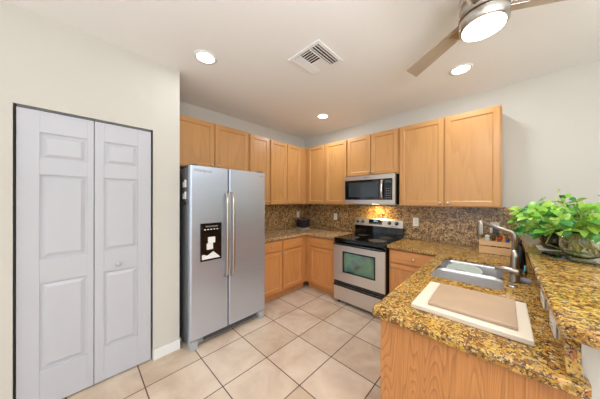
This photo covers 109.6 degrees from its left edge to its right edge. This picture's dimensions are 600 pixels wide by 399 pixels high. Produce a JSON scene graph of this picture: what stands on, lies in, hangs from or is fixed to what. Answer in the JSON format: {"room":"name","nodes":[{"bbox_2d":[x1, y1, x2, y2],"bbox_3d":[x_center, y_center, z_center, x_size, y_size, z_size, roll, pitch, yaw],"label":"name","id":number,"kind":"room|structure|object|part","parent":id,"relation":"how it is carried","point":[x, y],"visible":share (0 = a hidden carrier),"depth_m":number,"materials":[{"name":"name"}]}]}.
{"room":"kitchen","nodes":[
{"label":"kitchen","id":0,"kind":"room"},
{"bbox_2d":[0,0,179,398],"bbox_3d":[-2.970,0.094,0.691,0.680,2.700,4.470,0,0,44],"label":"wall","id":1,"kind":"structure","parent":0,"point":[45,63],"depth_m":1.60,"materials":[{"name":"paint"}]},
{"bbox_2d":[11,102,153,398],"bbox_3d":[-1.596,0.407,1.644,0.029,2.078,0.767,0,0,44],"label":"trim","id":2,"kind":"structure","parent":1,"relation":"attached to","point":[12,109],"depth_m":1.36,"materials":[{"name":"paint"}]},
{"bbox_2d":[16,104,150,398],"bbox_3d":[-1.596,0.405,1.643,0.072,2.059,0.732,0,0,44],"label":"bifold door","id":3,"kind":"structure","parent":1,"relation":"in","point":[83,185],"depth_m":1.58,"materials":[{"name":"white wood"}]},
{"bbox_3d":[-1.738,0.411,1.524,0.034,2.046,0.363,0,0,44],"label":"door","id":4,"kind":"part","parent":3,"relation":"part of","materials":[{"name":"white wood"}]},
{"bbox_3d":[-1.482,0.411,1.789,0.034,2.046,0.365,0,0,44],"label":"door","id":5,"kind":"part","parent":3,"relation":"part of","materials":[{"name":"white wood"}]},
{"bbox_2d":[153,337,180,359],"bbox_3d":[-1.486,1.402,2.226,0.694,0.088,0.227,0,0,44],"label":"baseboard","id":6,"kind":"structure","parent":1,"relation":"attached to","point":[160,352],"depth_m":1.98,"materials":[{"name":"white wood"}]},
{"bbox_2d":[63,281,380,398],"bbox_3d":[0.001,1.500,-0.415,6.740,0.100,7.240,0,0,44],"label":"floor","id":7,"kind":"structure","parent":0,"point":[308,343],"depth_m":1.89,"materials":[{"name":"beige tile"}]},
{"bbox_2d":[179,164,264,351],"bbox_3d":[-0.992,0.548,2.564,0.834,1.795,0.877,0,0,44],"label":"refrigerator","id":8,"kind":"object","parent":7,"relation":"on","point":[222,218],"visible":0.99,"depth_m":2.21,"materials":[{"name":"silver metal"}]},
{"bbox_2d":[182,178,185,187],"bbox_3d":[-1.149,-0.169,2.099,0.090,0.090,0.018,0,0,44],"label":"clip","id":9,"kind":"object","parent":8,"relation":"attached to","point":[183,180],"visible":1,"depth_m":2.08,"materials":[{"name":"white plastic"}]},
{"bbox_2d":[182,190,185,198],"bbox_3d":[-1.149,-0.053,2.099,0.090,0.090,0.018,0,0,44],"label":"clip","id":10,"kind":"object","parent":8,"relation":"attached to","point":[183,192],"visible":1,"depth_m":2.08,"materials":[{"name":"white plastic"}]},
{"bbox_3d":[-0.931,0.509,2.167,0.068,1.685,0.388,0,0,44],"label":"door","id":11,"kind":"part","parent":8,"relation":"part of","materials":[{"name":"silver metal"}]},
{"bbox_3d":[-0.771,0.365,2.240,0.067,0.905,0.030,0,0,44],"label":"handle","id":12,"kind":"part","parent":8,"relation":"part of","materials":[{"name":"silver metal"}]},
{"bbox_3d":[-0.724,0.365,2.289,0.067,0.905,0.030,0,0,44],"label":"handle","id":13,"kind":"part","parent":8,"relation":"part of","materials":[{"name":"silver metal"}]},
{"bbox_3d":[-0.625,0.510,2.485,0.068,1.685,0.481,0,0,44],"label":"door","id":14,"kind":"part","parent":8,"relation":"part of","materials":[{"name":"silver metal"}]},
{"bbox_2d":[265,235,305,301],"bbox_3d":[-0.431,1.010,3.350,0.650,0.871,0.974,0,0,44],"label":"base cabinet","id":15,"kind":"object","parent":7,"relation":"on","point":[285,259],"visible":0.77,"depth_m":3.15,"materials":[{"name":"brown wood"}]},
{"bbox_3d":[-0.408,0.662,2.964,0.020,0.140,0.400,0,0,44],"label":"drawer","id":16,"kind":"part","parent":15,"relation":"part of","materials":[{"name":"brown wood"}]},
{"bbox_3d":[-0.408,1.037,2.964,0.020,0.570,0.400,0,0,44],"label":"cabinet door","id":17,"kind":"part","parent":15,"relation":"part of","materials":[{"name":"brown wood"}]},
{"bbox_3d":[-0.110,1.038,3.274,0.020,0.570,0.410,0,0,44],"label":"cabinet door","id":18,"kind":"part","parent":15,"relation":"part of","materials":[{"name":"brown wood"}]},
{"bbox_3d":[-0.109,0.663,3.274,0.020,0.140,0.410,0,0,44],"label":"drawer","id":19,"kind":"part","parent":15,"relation":"part of","materials":[{"name":"brown wood"}]},
{"bbox_2d":[265,227,355,241],"bbox_3d":[-0.027,0.554,3.363,1.190,0.040,1.572,0,0,44],"label":"countertop","id":20,"kind":"structure","parent":15,"relation":"on","point":[272,235],"depth_m":3.38,"materials":[{"name":"brown stone"}]},
{"bbox_3d":[0.060,0.528,4.020,0.276,0.011,0.276,0,0,44],"label":"plate","id":21,"kind":"object","parent":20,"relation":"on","visible":0},
{"bbox_2d":[297,217,309,227],"bbox_3d":[0.060,0.421,4.020,0.256,0.201,0.256,0,0,-1],"label":"cooking pot","id":22,"kind":"object","parent":21,"relation":"on","point":[302,222],"visible":1,"depth_m":3.93,"materials":[{"name":"metal"}]},
{"bbox_2d":[306,235,333,294],"bbox_3d":[0.510,1.012,3.501,0.598,0.871,0.650,0,0,44],"label":"base cabinet","id":23,"kind":"object","parent":7,"relation":"on","point":[319,251],"visible":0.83,"depth_m":3.29,"materials":[{"name":"brown wood"}]},
{"bbox_3d":[0.336,0.663,3.275,0.480,0.140,0.020,0,0,44],"label":"drawer","id":24,"kind":"part","parent":23,"relation":"part of","materials":[{"name":"brown wood"}]},
{"bbox_3d":[0.335,1.038,3.275,0.480,0.570,0.020,0,0,44],"label":"cabinet door","id":25,"kind":"part","parent":23,"relation":"part of","materials":[{"name":"brown wood"}]},
{"bbox_2d":[333,217,403,312],"bbox_3d":[0.957,0.865,2.991,0.742,1.168,0.728,0,0,44],"label":"range","id":26,"kind":"object","parent":7,"relation":"on","point":[361,261],"visible":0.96,"depth_m":2.81,"materials":[{"name":"silver metal"}]},
{"bbox_3d":[0.756,1.290,2.784,0.730,0.220,0.031,0,0,44],"label":"storage drawer","id":27,"kind":"part","parent":26,"relation":"part of","materials":[{"name":"silver metal"}]},
{"bbox_3d":[0.740,1.187,2.767,0.730,0.020,0.014,0,0,44],"label":"drawer pull","id":28,"kind":"part","parent":26,"relation":"part of","materials":[{"name":"black plastic"}]},
{"bbox_3d":[0.727,0.607,2.751,0.703,0.030,0.062,0,0,44],"label":"oven handle","id":29,"kind":"part","parent":26,"relation":"part of","materials":[{"name":"black plastic"}]},
{"bbox_3d":[0.756,0.875,2.783,0.730,0.500,0.033,0,0,44],"label":"oven door","id":30,"kind":"part","parent":26,"relation":"part of","materials":[{"name":"silver metal"}]},
{"bbox_2d":[334,233,401,245],"bbox_3d":[0.957,0.542,2.990,0.738,0.023,0.600,0,0,44],"label":"cooktop","id":31,"kind":"object","parent":26,"relation":"in","point":[366,239],"depth_m":2.92,"materials":[{"name":"black glass"}]},
{"bbox_3d":[1.185,0.341,3.227,0.742,0.118,0.072,0,0,44],"label":"control panel","id":32,"kind":"part","parent":26,"relation":"part of","materials":[{"name":"silver metal"}]},
{"bbox_2d":[389,248,435,292],"bbox_3d":[1.474,1.014,2.572,0.563,0.871,0.650,0,0,44],"label":"base cabinet","id":33,"kind":"object","parent":7,"relation":"on","point":[403,264],"visible":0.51,"depth_m":2.45,"materials":[{"name":"brown wood"}]},
{"bbox_3d":[1.275,1.041,2.370,0.510,0.570,0.020,0,0,44],"label":"cabinet door","id":34,"kind":"part","parent":33,"relation":"part of","materials":[{"name":"brown wood"}]},
{"bbox_3d":[1.276,0.666,2.370,0.510,0.140,0.020,0,0,44],"label":"drawer","id":35,"kind":"part","parent":33,"relation":"part of","materials":[{"name":"brown wood"}]},
{"bbox_2d":[381,266,581,398],"bbox_3d":[1.147,1.015,1.413,0.646,0.871,1.526,0,0,44],"label":"base cabinet","id":36,"kind":"object","parent":7,"relation":"on","point":[414,365],"visible":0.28,"depth_m":0.89,"materials":[{"name":"brown wood"}]},
{"bbox_3d":[0.635,1.014,0.861,0.618,0.871,0.022,0,0,44],"label":"panel","id":37,"kind":"part","parent":36,"relation":"part of","materials":[{"name":"brown wood"}]},
{"bbox_2d":[373,238,591,398],"bbox_3d":[1.157,0.557,1.796,1.195,0.040,2.187,0,0,44],"label":"countertop","id":38,"kind":"structure","parent":36,"relation":"on","point":[542,362],"depth_m":0.93,"materials":[{"name":"stone"}]},
{"bbox_2d":[431,259,502,288],"bbox_3d":[1.297,0.656,1.635,0.440,0.194,0.730,0,0,44],"label":"sink","id":39,"kind":"object","parent":38,"relation":"in","point":[491,278],"visible":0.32,"depth_m":1.68,"materials":[{"name":"silver metal"}]},
{"bbox_2d":[446,263,482,274],"bbox_3d":[1.401,0.599,1.812,0.220,0.058,0.250,0,0,-37],"label":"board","id":40,"kind":"object","parent":39,"relation":"in","point":[456,266],"visible":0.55,"depth_m":1.84,"materials":[{"name":"white plastic"}]},
{"bbox_3d":[1.422,0.657,1.765,0.399,0.192,0.329,0,0,44],"label":"bowl","id":41,"kind":"part","parent":39,"relation":"part of","materials":[{"name":"silver metal"}]},
{"bbox_2d":[411,281,533,346],"bbox_3d":[0.843,0.526,1.059,0.415,0.021,0.400,0,0,44],"label":"cutting board","id":42,"kind":"object","parent":38,"relation":"on","point":[524,334],"visible":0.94,"depth_m":0.92,"materials":[{"name":"white plastic"}]},
{"bbox_2d":[428,283,517,330],"bbox_3d":[0.852,0.507,1.054,0.315,0.015,0.325,0,0,44],"label":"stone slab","id":43,"kind":"object","parent":42,"relation":"on","point":[497,310],"visible":1,"depth_m":1.01,"materials":[{"name":"beige stone"}]},
{"bbox_2d":[479,238,510,255],"bbox_3d":[1.970,0.473,2.139,0.240,0.126,0.150,0,0,44],"label":"wooden crate","id":44,"kind":"object","parent":38,"relation":"on","point":[482,248],"visible":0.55,"depth_m":2.09,"materials":[{"name":"brown wood"}]},
{"bbox_2d":[485,235,489,246],"bbox_3d":[1.925,0.444,2.176,0.040,0.166,0.040,0,0,44],"label":"bottle","id":45,"kind":"object","parent":44,"relation":"in","point":[487,237],"visible":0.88,"depth_m":2.16,"materials":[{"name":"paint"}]},
{"bbox_2d":[477,220,521,282],"bbox_3d":[1.346,0.342,1.442,0.223,0.392,0.090,0,0,44],"label":"faucet","id":46,"kind":"object","parent":38,"relation":"on","point":[514,270],"visible":1,"depth_m":1.39,"materials":[{"name":"silver metal"}]},
{"bbox_3d":[1.360,0.242,1.450,0.174,0.181,0.025,0,0,44],"label":"spout","id":47,"kind":"part","parent":46,"relation":"part of","materials":[{"name":"silver metal"}]},
{"bbox_3d":[1.371,0.465,1.398,0.125,0.050,0.060,0,0,44],"label":"lever","id":48,"kind":"part","parent":46,"relation":"part of","materials":[{"name":"silver metal"}]},
{"bbox_2d":[507,284,517,287],"bbox_3d":[1.323,0.533,1.319,0.052,0.008,0.052,0,0,44],"label":"cover","id":49,"kind":"object","parent":38,"relation":"on","point":[509,285],"visible":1,"depth_m":1.31,"materials":[{"name":"silver metal"}]},
{"bbox_2d":[517,240,526,269],"bbox_3d":[1.638,0.418,1.578,0.070,0.238,0.070,0,0,44],"label":"soap bottle","id":50,"kind":"object","parent":38,"relation":"on","point":[521,253],"visible":0.6,"depth_m":1.55,"materials":[{"name":"black plastic"}]},
{"bbox_2d":[521,265,526,277],"bbox_3d":[1.541,0.494,1.470,0.052,0.086,0.052,0,0,44],"label":"bottle","id":51,"kind":"object","parent":38,"relation":"on","point":[524,272],"visible":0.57,"depth_m":1.45,"materials":[{"name":"teal"}]},
{"bbox_2d":[520,277,530,283],"bbox_3d":[1.473,0.528,1.393,0.060,0.018,0.085,0,0,44],"label":"sponge","id":52,"kind":"object","parent":38,"relation":"on","point":[522,279],"visible":0.76,"depth_m":1.37,"materials":[{"name":"grey"}]},
{"bbox_2d":[523,247,583,379],"bbox_3d":[1.578,0.470,1.415,0.033,0.134,2.151,0,0,44],"label":"granite upstand","id":53,"kind":"object","parent":38,"relation":"on","point":[569,350],"visible":0.28,"depth_m":0.67,"materials":[{"name":"brown stone"}]},
{"bbox_2d":[540,291,544,308],"bbox_3d":[1.166,0.468,1.019,0.009,0.072,0.115,0,0,44],"label":"wall outlet","id":54,"kind":"object","parent":53,"relation":"attached to","point":[541,293],"visible":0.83,"depth_m":0.99,"materials":[{"name":"white plastic"}]},
{"bbox_2d":[549,313,556,337],"bbox_3d":[0.965,0.467,0.810,0.009,0.072,0.115,0,0,44],"label":"wall outlet","id":55,"kind":"object","parent":53,"relation":"attached to","point":[552,323],"visible":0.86,"depth_m":0.78,"materials":[{"name":"white plastic"}]},
{"bbox_2d":[180,101,303,230],"bbox_3d":[-2.422,0.094,1.837,0.120,2.700,7.120,0,0,44],"label":"wall","id":56,"kind":"structure","parent":0,"point":[186,109],"depth_m":3.26,"materials":[{"name":"paint"}]},
{"bbox_2d":[180,114,247,170],"bbox_3d":[-1.184,-0.679,2.775,0.356,0.590,0.998,0,0,44],"label":"upper cabinet","id":57,"kind":"object","parent":56,"relation":"attached to","point":[202,143],"visible":0.66,"depth_m":2.65,"materials":[{"name":"brown wood"}]},
{"bbox_3d":[-1.253,-0.678,2.506,0.020,0.564,0.475,0,0,44],"label":"cabinet door","id":58,"kind":"part","parent":57,"relation":"part of","materials":[{"name":"brown wood"}]},
{"bbox_3d":[-0.913,-0.678,2.859,0.020,0.564,0.475,0,0,44],"label":"cabinet door","id":59,"kind":"part","parent":57,"relation":"part of","materials":[{"name":"brown wood"}]},
{"bbox_2d":[248,133,268,204],"bbox_3d":[-0.704,-0.446,3.274,0.356,1.040,0.383,0,0,44],"label":"upper cabinet","id":60,"kind":"object","parent":56,"relation":"attached to","point":[258,146],"visible":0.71,"depth_m":3.18,"materials":[{"name":"brown wood"}]},
{"bbox_2d":[265,204,303,230],"bbox_3d":[-0.454,0.303,3.786,0.011,0.456,1.579,0,0,44],"label":"backsplash","id":61,"kind":"structure","parent":56,"relation":"attached to","point":[282,216],"depth_m":3.91,"materials":[{"name":"brown stone"}]},
{"bbox_2d":[269,139,305,204],"bbox_3d":[-0.175,-0.442,3.823,0.356,1.033,1.138,0,0,44],"label":"upper cabinet","id":62,"kind":"object","parent":56,"relation":"attached to","point":[287,162],"visible":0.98,"depth_m":3.56,"materials":[{"name":"brown wood"}]},
{"bbox_3d":[-0.340,-0.441,3.455,0.020,1.007,0.344,0,0,44],"label":"cabinet door","id":63,"kind":"part","parent":62,"relation":"part of","materials":[{"name":"brown wood"}]},
{"bbox_3d":[-0.097,-0.440,3.708,0.020,1.007,0.338,0,0,44],"label":"cabinet door","id":64,"kind":"part","parent":62,"relation":"part of","materials":[{"name":"brown wood"}]},
{"bbox_2d":[1,0,599,138],"bbox_3d":[0.006,-1.300,-0.417,6.740,0.100,7.240,0,0,44],"label":"ceiling","id":65,"kind":"structure","parent":0,"point":[252,79],"depth_m":1.74,"materials":[{"name":"paint"}]},
{"bbox_2d":[193,50,216,64],"bbox_3d":[-0.829,-1.248,1.859,0.190,0.008,0.190,0,0,44],"label":"recessed light","id":66,"kind":"object","parent":65,"relation":"in","point":[203,56],"visible":1,"depth_m":1.85,"materials":[{"name":"white"}]},
{"bbox_2d":[288,39,342,76],"bbox_3d":[0.139,-1.243,1.891,0.350,0.016,0.350,0,0,44],"label":"ceiling vent","id":67,"kind":"object","parent":65,"relation":"in","point":[316,58],"visible":1,"depth_m":1.87,"materials":[{"name":"white metal"}]},
{"bbox_3d":[0.189,-1.240,1.943,0.116,0.002,0.145,0,0,44],"label":"blank plate","id":68,"kind":"part","parent":67,"relation":"part of","materials":[{"name":"white metal"}]},
{"bbox_2d":[317,114,328,118],"bbox_3d":[0.341,-1.247,3.161,0.190,0.008,0.190,0,0,44],"label":"recessed light","id":69,"kind":"object","parent":65,"relation":"in","point":[320,116],"visible":1,"depth_m":3.16,"materials":[{"name":"white"}]},
{"bbox_2d":[449,63,473,75],"bbox_3d":[1.537,-1.244,2.024,0.190,0.008,0.190,0,0,44],"label":"recessed light","id":70,"kind":"object","parent":65,"relation":"in","point":[460,69],"visible":1,"depth_m":2.02,"materials":[{"name":"white"}]},
{"bbox_2d":[406,0,564,76],"bbox_3d":[0.977,-1.090,1.080,1.056,0.315,1.008,0,0,44],"label":"ceiling fan","id":71,"kind":"object","parent":65,"relation":"hanging from","point":[477,19],"visible":1,"depth_m":1.15,"materials":[{"name":"silver metal"}]},
{"bbox_3d":[0.958,-1.044,1.528,0.120,0.008,0.489,9,-1,-9],"label":"blade","id":72,"kind":"part","parent":71,"relation":"part of","materials":[{"name":"brown wood"}]},
{"bbox_3d":[0.990,-1.037,1.316,0.050,0.006,0.090,9,-1,-9],"label":"blade arm","id":73,"kind":"part","parent":71,"relation":"part of"},
{"bbox_3d":[1.014,-0.944,1.173,0.190,0.022,0.190,0,0,44],"label":"globe","id":74,"kind":"part","parent":71,"relation":"part of","materials":[{"name":"white glass"}]},
{"bbox_3d":[1.153,-1.036,1.132,0.090,0.006,0.050,0,9,17],"label":"blade arm","id":75,"kind":"part","parent":71,"relation":"part of"},
{"bbox_3d":[1.359,-1.043,1.068,0.489,0.008,0.120,0,9,17],"label":"blade","id":76,"kind":"part","parent":71,"relation":"part of","materials":[{"name":"brown wood"}]},
{"bbox_2d":[304,60,599,246],"bbox_3d":[2.473,0.103,2.148,6.740,2.700,0.120,0,0,44],"label":"wall","id":77,"kind":"structure","parent":0,"point":[551,121],"depth_m":2.12,"materials":[{"name":"paint"}]},
{"bbox_2d":[305,139,356,204],"bbox_3d":[0.509,-0.438,3.708,0.890,1.028,0.356,0,0,44],"label":"upper cabinet","id":78,"kind":"object","parent":77,"relation":"attached to","point":[326,164],"visible":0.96,"depth_m":3.56,"materials":[{"name":"brown wood"}]},
{"bbox_3d":[0.286,-0.437,3.733,0.380,1.002,0.020,0,0,44],"label":"cabinet door","id":79,"kind":"part","parent":78,"relation":"part of","materials":[{"name":"brown wood"}]},
{"bbox_3d":[0.578,-0.436,3.452,0.410,1.002,0.020,0,0,44],"label":"cabinet door","id":80,"kind":"part","parent":78,"relation":"part of","materials":[{"name":"brown wood"}]},
{"bbox_2d":[348,128,398,176],"bbox_3d":[1.108,-0.650,3.131,0.768,0.600,0.356,0,0,44],"label":"upper cabinet","id":81,"kind":"object","parent":77,"relation":"attached to","point":[377,153],"visible":0.95,"depth_m":2.99,"materials":[{"name":"brown wood"}]},
{"bbox_3d":[0.879,-0.650,3.163,0.370,0.574,0.020,0,0,44],"label":"cabinet door","id":82,"kind":"part","parent":81,"relation":"part of","materials":[{"name":"brown wood"}]},
{"bbox_2d":[344,173,398,204],"bbox_3d":[1.066,-0.141,3.099,0.750,0.409,0.436,0,0,44],"label":"microwave","id":83,"kind":"object","parent":81,"relation":"attached to","point":[380,188],"visible":0.98,"depth_m":2.92,"materials":[{"name":"silver metal"}]},
{"bbox_3d":[0.914,-0.145,3.032,0.600,0.283,0.034,0,0,44],"label":"glass door","id":84,"kind":"part","parent":83,"relation":"part of","materials":[{"name":"black glass"}]},
{"bbox_3d":[1.081,-0.143,2.815,0.032,0.253,0.046,0,0,44],"label":"handle","id":85,"kind":"part","parent":83,"relation":"part of","materials":[{"name":"silver metal"}]},
{"bbox_3d":[1.168,-0.144,2.787,0.104,0.283,0.034,0,0,44],"label":"control panel","id":86,"kind":"part","parent":83,"relation":"part of","materials":[{"name":"black glass"}]},
{"bbox_3d":[1.151,-0.649,2.901,0.364,0.574,0.020,0,0,44],"label":"cabinet door","id":87,"kind":"part","parent":81,"relation":"part of","materials":[{"name":"brown wood"}]},
{"bbox_2d":[304,204,519,245],"bbox_3d":[1.199,0.307,3.283,3.068,0.456,0.011,0,0,44],"label":"backsplash","id":88,"kind":"structure","parent":77,"relation":"attached to","point":[456,225],"depth_m":2.80,"materials":[{"name":"brown stone"}]},
{"bbox_2d":[413,218,418,225],"bbox_3d":[1.583,0.301,2.898,0.070,0.115,0.009,0,0,44],"label":"wall outlet","id":89,"kind":"object","parent":88,"relation":"attached to","point":[415,220],"visible":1,"depth_m":2.89,"materials":[{"name":"white plastic"}]},
{"bbox_2d":[490,222,498,232],"bbox_3d":[2.156,0.307,2.346,0.075,0.120,0.009,0,0,44],"label":"wall outlet","id":90,"kind":"object","parent":88,"relation":"attached to","point":[494,223],"visible":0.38,"depth_m":2.36,"materials":[{"name":"white plastic"}]},
{"bbox_2d":[399,104,501,207],"bbox_3d":[1.737,-0.435,2.526,0.975,1.028,0.356,0,0,44],"label":"upper cabinet","id":91,"kind":"object","parent":77,"relation":"attached to","point":[454,160],"visible":1,"depth_m":2.36,"materials":[{"name":"brown wood"}]},
{"bbox_3d":[1.473,-0.434,2.591,0.476,1.002,0.020,0,0,44],"label":"cabinet door","id":92,"kind":"part","parent":91,"relation":"part of","materials":[{"name":"brown wood"}]},
{"bbox_3d":[1.819,-0.433,2.257,0.455,1.002,0.020,0,0,44],"label":"cabinet door","id":93,"kind":"part","parent":91,"relation":"part of","materials":[{"name":"brown wood"}]},
{"bbox_2d":[580,343,599,398],"bbox_3d":[1.656,0.928,1.373,0.138,1.049,2.130,0,0,44],"label":"wall","id":94,"kind":"structure","parent":0,"point":[590,356],"depth_m":0.64,"materials":[{"name":"paint"}]},
{"bbox_2d":[519,235,599,349],"bbox_3d":[1.691,0.382,1.247,0.475,0.040,2.237,0,0,44],"label":"bar","id":95,"kind":"object","parent":94,"relation":"on","point":[570,290],"visible":0.79,"depth_m":0.84,"materials":[{"name":"stone"}]},
{"bbox_2d":[506,203,577,239],"bbox_3d":[2.125,0.185,1.818,0.434,0.354,0.452,0,0,11],"label":"potted herb","id":96,"kind":"object","parent":95,"relation":"on","point":[530,231],"visible":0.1,"depth_m":1.82,"materials":[{"name":"green plant"}]},
{"bbox_2d":[536,245,560,250],"bbox_3d":[1.876,0.359,1.529,0.220,0.005,0.200,0,0,44],"label":"napkin","id":97,"kind":"object","parent":95,"relation":"on","point":[539,247],"visible":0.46,"depth_m":1.53,"materials":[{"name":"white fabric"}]},
{"bbox_2d":[516,189,596,249],"bbox_3d":[1.851,0.137,1.553,0.393,0.437,0.365,0,0,44],"label":"potted plant","id":98,"kind":"object","parent":97,"relation":"on","point":[550,241],"visible":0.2,"depth_m":1.52,"materials":[{"name":"green plant"}]},
{"bbox_2d":[540,251,599,264],"bbox_3d":[1.718,0.356,1.293,0.336,0.010,0.336,0,0,44],"label":"glass plate","id":99,"kind":"object","parent":95,"relation":"on","point":[560,255],"visible":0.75,"depth_m":1.29,"materials":[{"name":"white"}]},
{"bbox_2d":[507,193,599,259],"bbox_3d":[1.730,0.155,1.288,0.677,0.390,0.500,0,0,44],"label":"potted plant","id":100,"kind":"object","parent":99,"relation":"on","point":[574,241],"visible":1,"depth_m":1.27,"materials":[{"name":"green plant"}]},
{"bbox_2d":[558,229,599,259],"bbox_3d":[1.718,0.270,1.293,0.180,0.160,0.180,0,0,44],"label":"glass bowl","id":101,"kind":"object","parent":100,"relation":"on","point":[575,245],"depth_m":1.25,"materials":[{"name":"clear glass"}]}
]}

